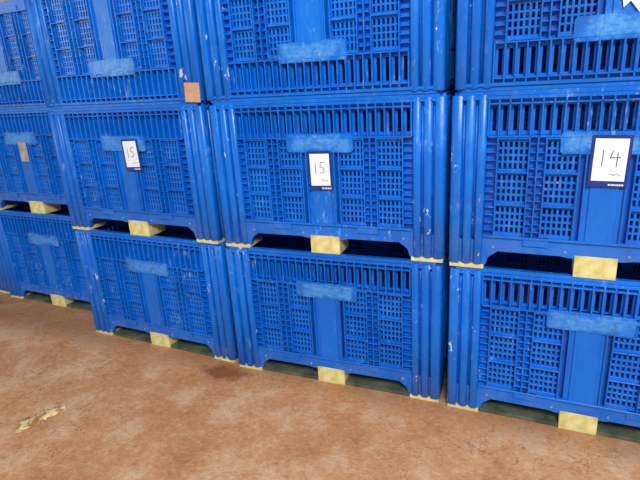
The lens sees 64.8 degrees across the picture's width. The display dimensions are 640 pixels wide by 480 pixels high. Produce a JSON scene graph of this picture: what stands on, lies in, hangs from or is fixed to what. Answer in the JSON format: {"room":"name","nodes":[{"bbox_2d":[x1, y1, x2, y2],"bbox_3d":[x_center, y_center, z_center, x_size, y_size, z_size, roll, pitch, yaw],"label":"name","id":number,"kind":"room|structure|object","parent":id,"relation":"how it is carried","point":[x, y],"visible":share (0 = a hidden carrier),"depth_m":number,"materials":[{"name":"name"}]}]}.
{"room":"warehouse","nodes":[
{"label":"warehouse","id":0,"kind":"room"},
{"bbox_2d":[0,271,639,479],"bbox_3d":[-1.379,1.944,-0.308,16.000,0.100,10.800,5,20,23],"label":"floor","id":1,"kind":"structure","parent":0,"point":[135,409],"depth_m":2.48,"materials":[{"name":"concrete"}]},
{"bbox_2d":[0,201,18,293],"bbox_3d":[-3.003,-0.096,4.855,1.180,0.760,1.000,5,20,24],"label":"crate","id":2,"kind":"object","parent":1,"relation":"on","point":[4,288],"visible":0.02,"depth_m":4.29,"materials":[{"name":"plastic"}]},
{"bbox_2d":[14,403,65,432],"bbox_3d":[-1.468,0.924,2.643,0.124,0.012,0.271,9,22,33],"label":"husk","id":3,"kind":"object","parent":1,"relation":"on","point":[46,413],"visible":1,"depth_m":2.63,"materials":[{"name":"beige plant"}]},
{"bbox_2d":[0,201,91,311],"bbox_3d":[-1.889,0.014,4.309,1.180,0.760,1.000,5,20,25],"label":"crate","id":4,"kind":"object","parent":1,"relation":"on","point":[40,256],"visible":0.43,"depth_m":3.92,"materials":[{"name":"plastic"}]},
{"bbox_2d":[0,108,66,213],"bbox_3d":[-1.927,-0.708,4.077,1.180,0.760,1.000,5,20,24],"label":"crate","id":5,"kind":"object","parent":4,"relation":"on","point":[37,182],"visible":0.35,"depth_m":3.64,"materials":[{"name":"plastic"}]},
{"bbox_2d":[18,142,29,161],"bbox_3d":[-2.125,-0.632,3.614,0.085,0.145,0.003,5,20,24],"label":"paper tag","id":6,"kind":"object","parent":5,"relation":"attached to","point":[22,145],"visible":1,"depth_m":3.61,"materials":[{"name":"white paper"}]},
{"bbox_2d":[0,0,49,109],"bbox_3d":[-1.978,-1.429,3.842,1.180,0.760,1.000,5,20,25],"label":"crate","id":7,"kind":"object","parent":5,"relation":"on","point":[21,87],"visible":0.24,"depth_m":3.37,"materials":[{"name":"plastic"}]},
{"bbox_2d":[75,219,238,362],"bbox_3d":[-0.852,0.185,3.593,1.180,0.760,1.000,5,20,25],"label":"crate","id":8,"kind":"object","parent":1,"relation":"on","point":[168,288],"visible":0.47,"depth_m":3.15,"materials":[{"name":"plastic"}]},
{"bbox_2d":[47,102,224,243],"bbox_3d":[-0.902,-0.535,3.354,1.180,0.760,1.000,5,20,25],"label":"crate","id":9,"kind":"object","parent":8,"relation":"on","point":[177,184],"visible":0.65,"depth_m":2.89,"materials":[{"name":"plastic"}]},
{"bbox_2d":[24,0,209,108],"bbox_3d":[-0.940,-1.256,3.118,1.180,0.760,1.000,5,20,25],"label":"crate","id":10,"kind":"object","parent":9,"relation":"on","point":[89,53],"visible":0.73,"depth_m":2.71,"materials":[{"name":"plastic"}]},
{"bbox_2d":[184,83,200,101],"bbox_3d":[-0.650,-0.751,2.566,0.100,0.100,0.003,5,20,25],"label":"tag","id":11,"kind":"object","parent":10,"relation":"attached to","point":[192,90],"visible":1,"depth_m":2.56,"materials":[{"name":"orange paper"}]},
{"bbox_2d":[120,139,142,170],"bbox_3d":[-1.073,-0.483,2.867,0.126,0.184,0.004,5,20,25],"label":"number label","id":12,"kind":"object","parent":9,"relation":"attached to","point":[129,146],"visible":1,"depth_m":2.87,"materials":[{"name":"white paper"}]},
{"bbox_2d":[225,233,449,402],"bbox_3d":[0.224,0.280,3.101,1.180,0.760,1.000,4,19,22],"label":"crate","id":13,"kind":"object","parent":1,"relation":"on","point":[290,317],"visible":0.71,"depth_m":2.67,"materials":[{"name":"plastic"}]},
{"bbox_2d":[209,89,456,262],"bbox_3d":[0.187,-0.443,2.869,1.180,0.760,1.000,4,19,22],"label":"crate","id":14,"kind":"object","parent":13,"relation":"on","point":[261,148],"visible":0.88,"depth_m":2.41,"materials":[{"name":"plastic"}]},
{"bbox_2d":[307,151,332,189],"bbox_3d":[0.001,-0.331,2.413,0.120,0.188,0.004,3,19,22],"label":"number label","id":15,"kind":"object","parent":14,"relation":"attached to","point":[319,162],"visible":1,"depth_m":2.41,"materials":[{"name":"white paper"}]},
{"bbox_2d":[195,0,456,102],"bbox_3d":[0.136,-1.164,2.634,1.180,0.760,1.000,4,20,22],"label":"crate","id":16,"kind":"object","parent":14,"relation":"on","point":[252,50],"visible":0.88,"depth_m":2.25,"materials":[{"name":"plastic"}]},
{"bbox_2d":[447,251,639,442],"bbox_3d":[1.352,0.369,2.618,1.180,0.760,1.000,5,20,23],"label":"crate","id":17,"kind":"object","parent":1,"relation":"on","point":[569,364],"visible":0.8,"depth_m":2.28,"materials":[{"name":"plastic"}]},
{"bbox_2d":[449,85,639,280],"bbox_3d":[1.301,-0.350,2.378,1.180,0.760,1.000,5,20,24],"label":"crate","id":18,"kind":"object","parent":17,"relation":"on","point":[597,228],"visible":0.95,"depth_m":2.06,"materials":[{"name":"plastic"}]},
{"bbox_2d":[455,0,639,92],"bbox_3d":[1.264,-1.072,2.142,1.180,0.760,1.000,5,20,23],"label":"crate","id":19,"kind":"object","parent":18,"relation":"on","point":[490,44],"visible":1,"depth_m":1.91,"materials":[{"name":"plastic"}]},
{"bbox_2d":[623,0,639,11],"bbox_3d":[1.085,-0.837,1.727,0.110,0.104,0.003,5,20,23],"label":"sticker","id":20,"kind":"object","parent":19,"relation":"attached to","point":[636,3],"visible":1,"depth_m":1.74,"materials":[{"name":"paper"}]},
{"bbox_2d":[587,135,634,187],"bbox_3d":[1.098,-0.297,1.909,0.138,0.200,0.004,5,20,24],"label":"number label","id":21,"kind":"object","parent":18,"relation":"attached to","point":[610,157],"visible":1,"depth_m":1.91,"materials":[{"name":"white paper"}]},
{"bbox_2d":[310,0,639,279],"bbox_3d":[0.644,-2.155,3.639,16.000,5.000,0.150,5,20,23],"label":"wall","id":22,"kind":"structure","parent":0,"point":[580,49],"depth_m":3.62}
]}

